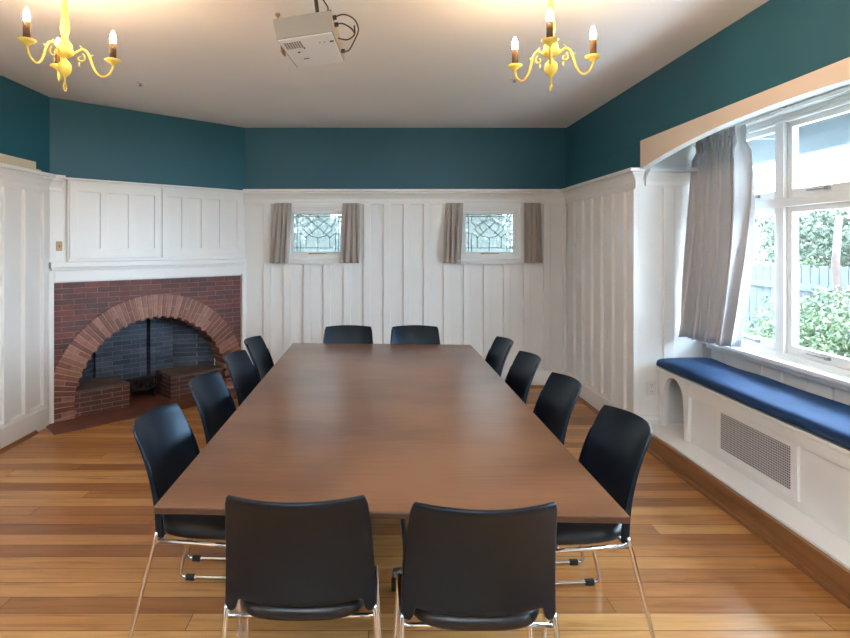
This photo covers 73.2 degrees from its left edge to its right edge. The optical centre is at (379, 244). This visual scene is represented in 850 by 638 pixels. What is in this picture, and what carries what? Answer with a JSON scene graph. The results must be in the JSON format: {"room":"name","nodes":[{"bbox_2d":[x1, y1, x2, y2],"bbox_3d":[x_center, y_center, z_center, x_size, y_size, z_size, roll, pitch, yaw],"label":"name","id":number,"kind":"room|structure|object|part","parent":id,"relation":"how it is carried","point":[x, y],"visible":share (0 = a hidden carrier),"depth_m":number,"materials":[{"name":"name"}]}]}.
{"room":"meeting room","nodes":[
{"label":"meeting room","id":0,"kind":"room"},
{"bbox_2d":[0,75,49,424],"bbox_3d":[-3.011,0.135,1.220,0.178,2.930,7.940,0,0,0],"label":"wall","id":1,"kind":"structure","parent":0,"point":[24,111],"depth_m":4.69,"materials":[{"name":"white paint"}]},
{"bbox_2d":[0,430,37,453],"bbox_3d":[-2.912,1.586,1.120,0.024,0.028,7.440,0,0,0],"label":"trim","id":2,"kind":"structure","parent":1,"relation":"attached to","point":[6,448],"depth_m":4.58,"materials":[{"name":"brown wood"}]},
{"bbox_2d":[0,404,48,448],"bbox_3d":[-2.937,1.492,1.215,0.026,0.215,7.630,0,0,0],"label":"baseboard","id":3,"kind":"structure","parent":1,"relation":"attached to","point":[21,425],"depth_m":4.69,"materials":[{"name":"white paint"}]},
{"bbox_2d":[0,163,65,190],"bbox_3d":[-2.881,-0.553,1.276,0.137,0.137,7.751,0,0,0],"label":"trim","id":4,"kind":"structure","parent":1,"relation":"attached to","point":[10,174],"depth_m":4.73,"materials":[{"name":"white paint"}]},
{"bbox_2d":[0,153,40,170],"bbox_3d":[-2.902,-0.658,3.810,0.075,0.072,2.020,0,0,0],"label":"flat box","id":5,"kind":"object","parent":4,"relation":"on","point":[7,159],"visible":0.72,"depth_m":4.51,"materials":[{"name":"beige wood"}]},
{"bbox_3d":[-2.900,-0.628,3.810,0.070,0.012,2.020,0,0,0],"label":"board","id":6,"kind":"part","parent":5,"relation":"part of","materials":[{"name":"beige wood"}]},
{"bbox_2d":[50,97,244,282],"bbox_3d":[-2.283,0.135,5.806,2.453,2.930,0.141,0,0,-43],"label":"wall","id":7,"kind":"structure","parent":0,"point":[88,141],"depth_m":5.59,"materials":[{"name":"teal paint"}]},
{"bbox_2d":[56,241,61,250],"bbox_3d":[-2.890,0.010,5.136,0.050,0.085,0.013,0,0,-43],"label":"light switch","id":8,"kind":"object","parent":7,"relation":"attached to","point":[58,243],"visible":1,"depth_m":5.13,"materials":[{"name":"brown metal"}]},
{"bbox_2d":[0,0,768,127],"bbox_3d":[-0.125,-1.380,1.935,6.050,0.120,9.470,0,0,0],"label":"ceiling","id":9,"kind":"structure","parent":0,"point":[409,63],"depth_m":3.97,"materials":[{"name":"paint"}]},
{"bbox_2d":[17,0,120,91],"bbox_3d":[-1.480,-1.028,2.723,0.398,0.584,0.446,0,0,0],"label":"chandelier","id":10,"kind":"object","parent":9,"relation":"hanging from","point":[64,48],"visible":1,"depth_m":2.73,"materials":[{"name":"yellow metal"}]},
{"bbox_3d":[-1.573,-1.026,2.538,0.029,0.066,0.029,0,0,0],"label":"bulb","id":11,"kind":"part","parent":10,"relation":"part of","materials":[{"name":"white glass"}]},
{"bbox_3d":[-1.548,-0.893,2.624,0.011,0.145,0.190,0,0,16],"label":"arm","id":12,"kind":"part","parent":10,"relation":"part of","materials":[{"name":"gold metal"}]},
{"bbox_3d":[-1.588,-0.893,2.836,0.011,0.145,0.190,0,0,-37],"label":"arm","id":13,"kind":"part","parent":10,"relation":"part of","materials":[{"name":"gold metal"}]},
{"bbox_3d":[-1.402,-0.893,2.783,0.190,0.145,0.011,0,0,-21],"label":"arm","id":14,"kind":"part","parent":10,"relation":"part of","materials":[{"name":"gold metal"}]},
{"bbox_3d":[-1.319,-1.026,2.815,0.029,0.066,0.029,0,0,0],"label":"bulb","id":15,"kind":"part","parent":10,"relation":"part of","materials":[{"name":"white glass"}]},
{"bbox_2d":[273,0,358,67],"bbox_3d":[-0.312,-1.210,3.074,0.432,0.387,0.462,0,0,4],"label":"projector","id":16,"kind":"object","parent":9,"relation":"hanging from","point":[312,39],"visible":1,"depth_m":2.91,"materials":[{"name":"grey plastic"}]},
{"bbox_3d":[-0.521,-1.051,3.064,0.010,0.050,0.070,-7,-2,4],"label":"lever","id":17,"kind":"part","parent":16,"relation":"part of","materials":[{"name":"brown metal"}]},
{"bbox_2d":[284,41,302,49],"bbox_3d":[-0.445,-1.030,2.944,0.087,0.002,0.082,-7,-2,4],"label":"vent","id":18,"kind":"object","parent":16,"relation":"attached to","point":[299,41],"depth_m":2.94,"materials":[{"name":"white plastic"}]},
{"bbox_3d":[-0.372,-1.095,3.064,0.299,0.110,0.430,-7,-2,4],"label":"casing","id":19,"kind":"part","parent":16,"relation":"part of","materials":[{"name":"grey plastic"}]},
{"bbox_2d":[508,0,600,91],"bbox_3d":[0.859,-1.028,2.721,0.420,0.584,0.437,0,0,0],"label":"chandelier","id":20,"kind":"object","parent":9,"relation":"hanging from","point":[551,50],"visible":1,"depth_m":2.74,"materials":[{"name":"yellow metal"}]},
{"bbox_3d":[0.687,-1.026,2.901,0.029,0.066,0.029,0,0,0],"label":"bulb","id":21,"kind":"part","parent":20,"relation":"part of","materials":[{"name":"white glass"}]},
{"bbox_3d":[0.744,-0.893,2.833,0.011,0.145,0.190,0,0,-40],"label":"arm","id":22,"kind":"part","parent":20,"relation":"part of","materials":[{"name":"gold metal"}]},
{"bbox_3d":[0.757,-1.026,2.540,0.029,0.066,0.029,0,0,0],"label":"bulb","id":23,"kind":"part","parent":20,"relation":"part of","materials":[{"name":"white glass"}]},
{"bbox_3d":[0.785,-0.893,2.625,0.011,0.145,0.190,0,0,18],"label":"arm","id":24,"kind":"part","parent":20,"relation":"part of","materials":[{"name":"gold metal"}]},
{"bbox_3d":[0.942,-0.893,2.751,0.190,0.145,0.011,0,0,-5],"label":"arm","id":25,"kind":"part","parent":20,"relation":"part of","materials":[{"name":"gold metal"}]},
{"bbox_3d":[1.031,-1.026,2.758,0.029,0.066,0.029,0,0,0],"label":"bulb","id":26,"kind":"part","parent":20,"relation":"part of","materials":[{"name":"white glass"}]},
{"bbox_2d":[214,128,566,369],"bbox_3d":[0.265,0.135,6.486,4.270,2.930,0.188,0,0,0],"label":"wall","id":27,"kind":"structure","parent":0,"point":[401,278],"depth_m":6.42,"materials":[{"name":"white paint"}]},
{"bbox_2d":[278,204,363,263],"bbox_3d":[-0.685,-0.125,6.442,1.000,0.680,0.195,0,0,0],"label":"window","id":28,"kind":"structure","parent":27,"relation":"in","point":[315,232],"depth_m":6.47,"materials":[{"name":"clear glass"}]},
{"bbox_2d":[269,203,291,262],"bbox_3d":[-1.108,-0.135,6.332,0.240,0.670,0.110,0,0,0],"label":"curtain","id":29,"kind":"object","parent":28,"relation":"hanging from","point":[281,225],"visible":1,"depth_m":6.34,"materials":[{"name":"beige fabric"}]},
{"bbox_3d":[-0.705,-0.152,6.471,0.770,0.625,0.138,0,0,0],"label":"frame","id":30,"kind":"part","parent":28,"relation":"part of","materials":[{"name":"white paint"}]},
{"bbox_3d":[-0.705,-0.135,6.475,0.606,0.496,0.040,0,0,0],"label":"sash","id":31,"kind":"part","parent":28,"relation":"part of","materials":[{"name":"white paint"}]},
{"bbox_3d":[-0.705,0.189,6.383,0.940,0.053,0.075,0,0,0],"label":"sill","id":32,"kind":"part","parent":28,"relation":"part of","materials":[{"name":"white paint"}]},
{"bbox_3d":[-0.705,-0.135,6.474,0.546,0.436,0.004,0,0,0],"label":"leaded pane","id":33,"kind":"part","parent":28,"relation":"part of","materials":[{"name":"clear glass"}]},
{"bbox_3d":[-0.685,-0.442,6.406,1.000,0.018,0.038,0,0,0],"label":"curtain rail","id":34,"kind":"part","parent":28,"relation":"part of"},
{"bbox_2d":[340,203,359,262],"bbox_3d":[-0.334,-0.135,6.333,0.219,0.670,0.107,0,0,0],"label":"curtain","id":35,"kind":"object","parent":28,"relation":"hanging from","point":[350,222],"visible":1,"depth_m":6.34,"materials":[{"name":"beige fabric"}]},
{"bbox_2d":[243,167,645,201],"bbox_3d":[0.305,-0.553,5.496,3.660,0.137,1.848,0,0,0],"label":"trim","id":36,"kind":"structure","parent":27,"relation":"attached to","point":[633,176],"depth_m":6.36,"materials":[{"name":"white paint"}]},
{"bbox_2d":[449,204,529,263],"bbox_3d":[1.260,-0.125,6.442,1.000,0.680,0.195,0,0,0],"label":"window","id":37,"kind":"structure","parent":27,"relation":"in","point":[490,234],"depth_m":6.46,"materials":[{"name":"clear glass"}]},
{"bbox_2d":[442,203,462,262],"bbox_3d":[0.812,-0.135,6.334,0.239,0.670,0.107,0,0,0],"label":"curtain","id":38,"kind":"object","parent":37,"relation":"hanging from","point":[453,225],"visible":1,"depth_m":6.34,"materials":[{"name":"beige fabric"}]},
{"bbox_3d":[1.240,0.189,6.383,0.940,0.053,0.075,0,0,0],"label":"sill","id":39,"kind":"part","parent":37,"relation":"part of","materials":[{"name":"white paint"}]},
{"bbox_3d":[1.240,-0.135,6.475,0.606,0.496,0.040,0,0,0],"label":"sash","id":40,"kind":"part","parent":37,"relation":"part of","materials":[{"name":"clear glass"}]},
{"bbox_3d":[1.240,-0.135,6.474,0.546,0.436,0.004,0,0,0],"label":"leaded pane","id":41,"kind":"part","parent":37,"relation":"part of","materials":[{"name":"clear glass"}]},
{"bbox_3d":[1.260,-0.442,6.406,1.000,0.018,0.038,0,0,0],"label":"curtain rail","id":42,"kind":"part","parent":37,"relation":"part of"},
{"bbox_2d":[524,203,541,262],"bbox_3d":[1.691,-0.135,6.332,0.210,0.670,0.112,0,0,0],"label":"curtain","id":43,"kind":"object","parent":37,"relation":"hanging from","point":[532,211],"visible":1,"depth_m":6.34,"materials":[{"name":"beige fabric"}]},
{"bbox_2d":[501,368,564,384],"bbox_3d":[0.310,1.492,6.407,3.580,0.215,0.026,0,0,0],"label":"baseboard","id":44,"kind":"structure","parent":27,"relation":"attached to","point":[541,376],"depth_m":6.39,"materials":[{"name":"white paint"}]},
{"bbox_2d":[530,385,598,414],"bbox_3d":[0.297,1.586,5.527,3.554,0.028,1.734,0,0,0],"label":"trim","id":45,"kind":"structure","parent":27,"relation":"attached to","point":[582,400],"depth_m":5.75,"materials":[{"name":"brown wood"}]},
{"bbox_2d":[0,388,849,637],"bbox_3d":[-0.075,1.675,2.300,6.150,0.150,10.200,0,0,0],"label":"floor","id":46,"kind":"structure","parent":0,"point":[77,519],"depth_m":2.82,"materials":[{"name":"brown wood"}]},
{"bbox_2d":[46,259,246,434],"bbox_3d":[-2.369,0.877,5.862,2.003,1.446,1.060,0,0,-43],"label":"fireplace","id":47,"kind":"object","parent":46,"relation":"on","point":[102,334],"depth_m":5.76,"materials":[{"name":"red brick"}]},
{"bbox_2d":[74,375,129,416],"bbox_3d":[-2.812,1.475,5.619,0.721,0.250,0.722,0,0,0],"label":"brick ledge","id":48,"kind":"object","parent":47,"relation":"in","point":[96,395],"depth_m":5.45,"materials":[{"name":"brick"}]},
{"bbox_3d":[-2.484,1.473,5.925,0.410,0.234,0.292,0,0,-43],"label":"fire grate","id":49,"kind":"part","parent":47,"relation":"part of","materials":[{"name":"black metal"}]},
{"bbox_2d":[49,259,245,270],"bbox_3d":[-2.221,0.192,5.703,1.923,0.076,0.095,0,0,-43],"label":"mantel shelf","id":50,"kind":"object","parent":47,"relation":"attached to","point":[203,264],"depth_m":5.64,"materials":[{"name":"white paint"}]},
{"bbox_2d":[64,177,244,261],"bbox_3d":[-2.186,-0.228,5.753,1.843,0.761,0.070,0,0,-43],"label":"wall panel","id":51,"kind":"object","parent":47,"relation":"on","point":[107,220],"visible":0.97,"depth_m":5.66,"materials":[{"name":"white paint"}]},
{"bbox_3d":[-2.503,-0.224,5.443,0.835,0.697,0.020,0,0,-43],"label":"door","id":52,"kind":"part","parent":51,"relation":"part of","materials":[{"name":"white paint"}]},
{"bbox_3d":[-1.865,-0.224,6.036,0.893,0.697,0.020,0,0,-43],"label":"door","id":53,"kind":"part","parent":51,"relation":"part of","materials":[{"name":"white paint"}]},
{"bbox_2d":[151,365,222,398],"bbox_3d":[-2.118,1.475,6.264,0.792,0.250,0.788,0,0,0],"label":"brick ledge","id":54,"kind":"object","parent":47,"relation":"in","point":[175,380],"depth_m":6.01,"materials":[{"name":"brick"}]},
{"bbox_2d":[128,402,242,637],"bbox_3d":[-0.761,1.166,2.462,0.553,0.868,0.528,0,0,3],"label":"chair","id":55,"kind":"object","parent":46,"relation":"on","point":[167,444],"visible":0.67,"depth_m":2.39,"materials":[{"name":"black plastic"}]},
{"bbox_3d":[-0.947,0.936,2.472,0.181,0.408,0.472,0,0,3],"label":"backrest","id":56,"kind":"part","parent":55,"relation":"part of","materials":[{"name":"black plastic"}]},
{"bbox_3d":[-0.758,1.359,2.219,0.460,0.473,0.041,0,0,3],"label":"frame","id":57,"kind":"part","parent":55,"relation":"part of","materials":[{"name":"silver metal"}]},
{"bbox_3d":[-0.700,1.140,2.459,0.430,0.066,0.444,0,0,3],"label":"seat","id":58,"kind":"part","parent":55,"relation":"part of","materials":[{"name":"black plastic"}]},
{"bbox_3d":[-0.733,1.359,2.704,0.460,0.473,0.041,0,0,3],"label":"frame","id":59,"kind":"part","parent":55,"relation":"part of","materials":[{"name":"silver metal"}]},
{"bbox_2d":[186,371,235,561],"bbox_3d":[-0.756,1.166,3.132,0.553,0.868,0.528,0,0,3],"label":"chair","id":60,"kind":"object","parent":46,"relation":"on","point":[215,404],"visible":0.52,"depth_m":3.19,"materials":[{"name":"black plastic"}]},
{"bbox_3d":[-0.753,1.359,2.889,0.460,0.473,0.041,0,0,3],"label":"frame","id":61,"kind":"part","parent":60,"relation":"part of","materials":[{"name":"silver metal"}]},
{"bbox_3d":[-0.942,0.936,3.142,0.181,0.408,0.472,0,0,3],"label":"backrest","id":62,"kind":"part","parent":60,"relation":"part of","materials":[{"name":"black plastic"}]},
{"bbox_2d":[223,350,259,406],"bbox_3d":[-0.756,1.166,3.802,0.553,0.868,0.528,0,0,3],"label":"chair","id":63,"kind":"object","parent":46,"relation":"on","point":[244,376],"visible":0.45,"depth_m":3.89,"materials":[{"name":"black plastic"}]},
{"bbox_2d":[244,335,273,380],"bbox_3d":[-0.776,1.166,4.441,0.553,0.868,0.528,0,0,2],"label":"chair","id":64,"kind":"object","parent":46,"relation":"on","point":[261,358],"visible":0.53,"depth_m":4.54,"materials":[{"name":"black plastic"}]},
{"bbox_2d":[221,495,381,637],"bbox_3d":[-0.248,1.166,1.889,0.528,0.868,0.553,0,0,0],"label":"chair","id":65,"kind":"object","parent":46,"relation":"on","point":[286,561],"visible":1,"depth_m":1.72,"materials":[{"name":"black plastic"}]},
{"bbox_3d":[-0.491,1.359,1.905,0.041,0.473,0.460,0,0,0],"label":"frame","id":66,"kind":"part","parent":65,"relation":"part of","materials":[{"name":"silver metal"}]},
{"bbox_3d":[-0.248,1.140,1.950,0.444,0.066,0.430,0,0,0],"label":"seat","id":67,"kind":"part","parent":65,"relation":"part of","materials":[{"name":"black plastic"}]},
{"bbox_3d":[-0.005,1.359,1.905,0.041,0.473,0.460,0,0,0],"label":"frame","id":68,"kind":"part","parent":65,"relation":"part of","materials":[{"name":"silver metal"}]},
{"bbox_2d":[323,325,372,343],"bbox_3d":[-0.285,1.166,4.941,0.528,0.868,0.553,0,0,0],"label":"chair","id":69,"kind":"object","parent":46,"relation":"on","point":[343,334],"visible":0.33,"depth_m":5.15,"materials":[{"name":"black plastic"}]},
{"bbox_2d":[154,343,629,590],"bbox_3d":[0.014,1.229,3.395,1.552,0.742,3.200,0,0,0],"label":"conference table","id":70,"kind":"object","parent":46,"relation":"on","point":[396,426],"visible":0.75,"depth_m":2.46,"materials":[{"name":"brown wood"}]},
{"bbox_2d":[390,325,439,343],"bbox_3d":[0.315,1.166,4.941,0.528,0.868,0.553,0,0,0],"label":"chair","id":71,"kind":"object","parent":46,"relation":"on","point":[406,334],"visible":0.3,"depth_m":5.15,"materials":[{"name":"black plastic"}]},
{"bbox_2d":[393,502,559,637],"bbox_3d":[0.300,1.166,1.844,0.528,0.868,0.553,0,0,0],"label":"chair","id":72,"kind":"object","parent":46,"relation":"on","point":[463,569],"visible":1,"depth_m":1.68,"materials":[{"name":"black plastic"}]},
{"bbox_2d":[392,567,401,577],"bbox_3d":[0.091,1.515,2.640,0.067,0.038,0.036,0,0,0],"label":"chair leg","id":73,"kind":"object","parent":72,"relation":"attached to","point":[395,570],"depth_m":2.63,"materials":[{"name":"metal"}]},
{"bbox_3d":[0.057,1.359,1.860,0.041,0.473,0.460,0,0,0],"label":"frame","id":74,"kind":"part","parent":72,"relation":"part of","materials":[{"name":"silver metal"}]},
{"bbox_3d":[0.300,1.140,1.905,0.444,0.066,0.430,0,0,0],"label":"seat","id":75,"kind":"part","parent":72,"relation":"part of","materials":[{"name":"black plastic"}]},
{"bbox_3d":[0.543,1.359,1.860,0.041,0.473,0.460,0,0,0],"label":"frame","id":76,"kind":"part","parent":72,"relation":"part of","materials":[{"name":"silver metal"}]},
{"bbox_2d":[485,336,513,376],"bbox_3d":[0.746,1.166,4.401,0.553,0.868,0.528,0,0,-2],"label":"chair","id":77,"kind":"object","parent":46,"relation":"on","point":[496,357],"visible":0.38,"depth_m":4.49,"materials":[{"name":"black plastic"}]},
{"bbox_2d":[505,351,540,403],"bbox_3d":[0.776,1.166,3.771,0.553,0.868,0.528,0,0,-2],"label":"chair","id":78,"kind":"object","parent":46,"relation":"on","point":[519,378],"visible":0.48,"depth_m":3.86,"materials":[{"name":"black plastic"}]},
{"bbox_2d":[533,372,584,564],"bbox_3d":[0.801,1.166,3.101,0.553,0.868,0.528,0,0,-2],"label":"chair","id":79,"kind":"object","parent":46,"relation":"on","point":[555,404],"visible":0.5,"depth_m":3.16,"materials":[{"name":"black plastic"}]},
{"bbox_3d":[0.987,0.936,3.108,0.181,0.408,0.472,0,0,-2],"label":"backrest","id":80,"kind":"part","parent":79,"relation":"part of","materials":[{"name":"black plastic"}]},
{"bbox_3d":[0.794,1.359,2.858,0.460,0.473,0.041,0,0,-2],"label":"frame","id":81,"kind":"part","parent":79,"relation":"part of","materials":[{"name":"silver metal"}]},
{"bbox_2d":[541,405,655,637],"bbox_3d":[0.841,1.166,2.422,0.553,0.868,0.528,0,0,-3],"label":"chair","id":82,"kind":"object","parent":46,"relation":"on","point":[613,451],"visible":0.66,"depth_m":2.38,"materials":[{"name":"black plastic"}]},
{"bbox_3d":[0.813,1.359,2.664,0.460,0.473,0.041,0,0,-3],"label":"frame","id":83,"kind":"part","parent":82,"relation":"part of","materials":[{"name":"silver metal"}]},
{"bbox_3d":[0.780,1.140,2.419,0.430,0.066,0.444,0,0,-3],"label":"seat","id":84,"kind":"part","parent":82,"relation":"part of","materials":[{"name":"black plastic"}]},
{"bbox_3d":[0.838,1.359,2.179,0.460,0.473,0.041,0,0,-3],"label":"frame","id":85,"kind":"part","parent":82,"relation":"part of","materials":[{"name":"silver metal"}]},
{"bbox_3d":[1.027,0.936,2.432,0.181,0.408,0.472,0,0,-3],"label":"backrest","id":86,"kind":"part","parent":82,"relation":"part of","materials":[{"name":"black plastic"}]},
{"bbox_2d":[640,142,710,423],"bbox_3d":[2.490,0.340,4.721,0.740,2.520,0.158,0,0,0],"label":"wall","id":87,"kind":"structure","parent":0,"point":[663,209],"depth_m":4.66,"materials":[{"name":"white paint"}]},
{"bbox_2d":[647,381,655,394],"bbox_3d":[2.215,1.170,4.653,0.075,0.115,0.014,0,0,0],"label":"power outlet","id":88,"kind":"object","parent":87,"relation":"attached to","point":[651,385],"visible":1,"depth_m":4.65,"materials":[{"name":"white plastic"}]},
{"bbox_2d":[649,383,653,393],"bbox_3d":[2.215,1.170,4.649,0.044,0.094,0.004,0,0,0],"label":"socket","id":89,"kind":"object","parent":88,"relation":"attached to","point":[651,385],"depth_m":4.65,"materials":[{"name":"white plastic"}]},
{"bbox_2d":[645,167,697,185],"bbox_3d":[2.433,-0.553,4.616,0.535,0.137,0.088,0,0,0],"label":"trim","id":90,"kind":"structure","parent":87,"relation":"attached to","point":[657,176],"depth_m":4.62,"materials":[{"name":"white paint"}]},
{"bbox_2d":[711,86,849,405],"bbox_3d":[2.736,0.390,2.950,0.207,2.620,3.620,0,0,0],"label":"wall window","id":91,"kind":"structure","parent":87,"relation":"in","point":[810,386],"depth_m":3.70,"materials":[{"name":"white paint"}]},
{"bbox_2d":[678,124,754,347],"bbox_3d":[2.498,-0.066,4.289,0.255,1.593,0.631,0,0,0],"label":"curtain","id":92,"kind":"object","parent":91,"relation":"hanging from","point":[720,223],"visible":0.98,"depth_m":4.20,"materials":[{"name":"grey fabric"}]},
{"bbox_2d":[700,99,849,391],"bbox_3d":[2.706,-0.003,2.945,0.212,1.675,3.390,0,0,0],"label":"window","id":93,"kind":"structure","parent":91,"relation":"attached to","point":[787,200],"depth_m":3.78,"materials":[{"name":"white paint"}]},
{"bbox_3d":[2.752,0.235,4.180,0.045,0.980,0.564,0,0,0],"label":"sash","id":94,"kind":"part","parent":93,"relation":"part of","materials":[{"name":"white paint"}]},
{"bbox_3d":[2.752,-0.568,4.180,0.045,0.505,0.564,0,0,0],"label":"sash","id":95,"kind":"part","parent":93,"relation":"part of","materials":[{"name":"white paint"}]},
{"bbox_3d":[2.656,0.797,2.945,0.112,0.075,3.390,0,0,0],"label":"sill","id":96,"kind":"part","parent":93,"relation":"part of","materials":[{"name":"white paint"}]},
{"bbox_3d":[2.756,-0.040,2.907,0.112,1.600,3.286,0,0,0],"label":"frame","id":97,"kind":"part","parent":93,"relation":"part of","materials":[{"name":"white paint"}]},
{"bbox_3d":[2.752,-0.568,3.540,0.045,0.505,0.564,0,0,0],"label":"sash","id":98,"kind":"part","parent":93,"relation":"part of","materials":[{"name":"white paint"}]},
{"bbox_3d":[2.752,0.235,3.540,0.045,0.980,0.564,0,0,0],"label":"sash","id":99,"kind":"part","parent":93,"relation":"part of","materials":[{"name":"white paint"}]},
{"bbox_3d":[2.679,-0.887,2.985,0.092,0.034,3.270,0,0,0],"label":"curtain rail","id":100,"kind":"part","parent":91,"relation":"part of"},
{"bbox_2d":[747,113,849,165],"bbox_3d":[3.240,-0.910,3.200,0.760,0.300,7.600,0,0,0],"label":"window pane","id":101,"kind":"object","parent":91,"relation":"in","point":[834,132],"depth_m":4.59,"materials":[{"name":"glass"}]},
{"bbox_2d":[566,0,849,414],"bbox_3d":[2.161,0.135,1.915,0.178,2.930,9.330,0,0,0],"label":"wall","id":102,"kind":"structure","parent":0,"point":[779,42],"depth_m":4.68,"materials":[{"name":"white paint"}]},
{"bbox_2d":[565,369,658,423],"bbox_3d":[2.172,1.492,5.527,0.196,0.215,1.786,0,0,0],"label":"baseboard","id":103,"kind":"structure","parent":102,"relation":"attached to","point":[589,394],"depth_m":5.43,"materials":[{"name":"white paint"}]},
{"bbox_2d":[640,57,849,168],"bbox_3d":[2.114,-0.754,2.955,0.063,0.292,3.210,0,0,0],"label":"trim","id":104,"kind":"structure","parent":102,"relation":"attached to","point":[655,148],"depth_m":3.31,"materials":[{"name":"beige paint"}]},
{"bbox_2d":[647,434,849,608],"bbox_3d":[2.089,1.531,2.935,0.050,0.138,3.390,0,0,0],"label":"trim","id":105,"kind":"structure","parent":102,"relation":"attached to","point":[828,573],"depth_m":3.10,"materials":[{"name":"brown wood"}]},
{"bbox_2d":[650,424,849,569],"bbox_3d":[2.407,1.525,2.937,0.586,0.150,3.393,0,0,0],"label":"trim","id":106,"kind":"structure","parent":102,"relation":"attached to","point":[824,539],"depth_m":3.29,"materials":[{"name":"white paint"}]},
{"bbox_2d":[656,366,849,541],"bbox_3d":[2.465,1.218,2.951,0.430,0.461,3.402,0,0,0],"label":"window seat","id":107,"kind":"object","parent":106,"relation":"on","point":[809,471],"visible":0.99,"depth_m":3.30,"materials":[{"name":"white paint"}]},
{"bbox_2d":[656,357,849,448],"bbox_3d":[2.453,0.940,2.947,0.458,0.088,3.355,0,0,0],"label":"seat cushion","id":108,"kind":"object","parent":107,"relation":"on","point":[829,419],"visible":1,"depth_m":3.43,"materials":[{"name":"blue fabric"}]},
{"bbox_2d":[721,413,789,488],"bbox_3d":[2.265,1.232,3.467,0.007,0.235,0.635,0,0,0],"label":"grille","id":109,"kind":"object","parent":107,"relation":"attached to","point":[767,454],"depth_m":3.42,"materials":[{"name":"grey metal"}]},
{"bbox_3d":[2.277,1.240,3.470,0.018,0.320,0.740,0,0,0],"label":"heater panel","id":110,"kind":"part","parent":107,"relation":"part of","materials":[{"name":"white paint"}]},
{"bbox_2d":[729,83,849,126],"bbox_3d":[2.530,-0.940,2.950,0.660,0.080,3.700,0,0,0],"label":"ceiling","id":111,"kind":"structure","parent":0,"point":[846,85],"depth_m":3.58,"materials":[{"name":"white paint"}]},
{"label":"outside","id":112,"kind":"structure","parent":0,"visible":0},
{"bbox_3d":[7.500,2.175,7.500,65.000,0.150,45.000,0,0,0],"label":"ground","id":113,"kind":"structure","parent":112,"visible":0},
{"bbox_2d":[743,319,806,344],"bbox_3d":[6.148,1.712,8.933,0.941,1.194,2.015,0,0,11],"label":"bush","id":114,"kind":"object","parent":113,"relation":"on","point":[748,329],"visible":0.02,"depth_m":8.86,"materials":[{"name":"green plant"}]},
{"bbox_2d":[744,263,849,352],"bbox_3d":[6.976,1.215,8.700,0.072,1.770,11.400,0,0,0],"label":"picket fence","id":115,"kind":"object","parent":113,"relation":"on","point":[762,285],"visible":0.15,"depth_m":10.08,"materials":[{"name":"white wood"}]},
{"bbox_3d":[6.964,0.690,8.700,0.048,0.120,11.400,0,0,0],"label":"rail","id":116,"kind":"part","parent":115,"relation":"part of","materials":[{"name":"white wood"}]},
{"bbox_2d":[747,285,849,357],"bbox_3d":[5.098,1.379,6.613,1.191,1.873,2.089,0,0,0],"label":"bush","id":117,"kind":"object","parent":113,"relation":"on","point":[830,339],"visible":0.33,"depth_m":6.47,"materials":[{"name":"green plant"}]},
{"bbox_2d":[753,208,849,268],"bbox_3d":[9.259,0.424,11.516,3.225,3.358,3.552,0,0,0],"label":"tree","id":118,"kind":"object","parent":113,"relation":"on","point":[806,234],"visible":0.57,"depth_m":11.39,"materials":[{"name":"green plant"}]},
{"bbox_2d":[756,214,849,267],"bbox_3d":[11.872,0.529,14.650,3.543,3.148,4.716,0,0,0],"label":"tree","id":119,"kind":"object","parent":113,"relation":"on","point":[806,261],"visible":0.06,"depth_m":14.90,"materials":[{"name":"green plant"}]},
{"bbox_2d":[831,216,847,355],"bbox_3d":[6.303,0.850,7.815,0.165,2.506,0.170,0,0,0],"label":"trunk","id":120,"kind":"object","parent":113,"relation":"on","point":[836,249],"visible":0.51,"depth_m":7.82,"materials":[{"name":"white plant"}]}
]}

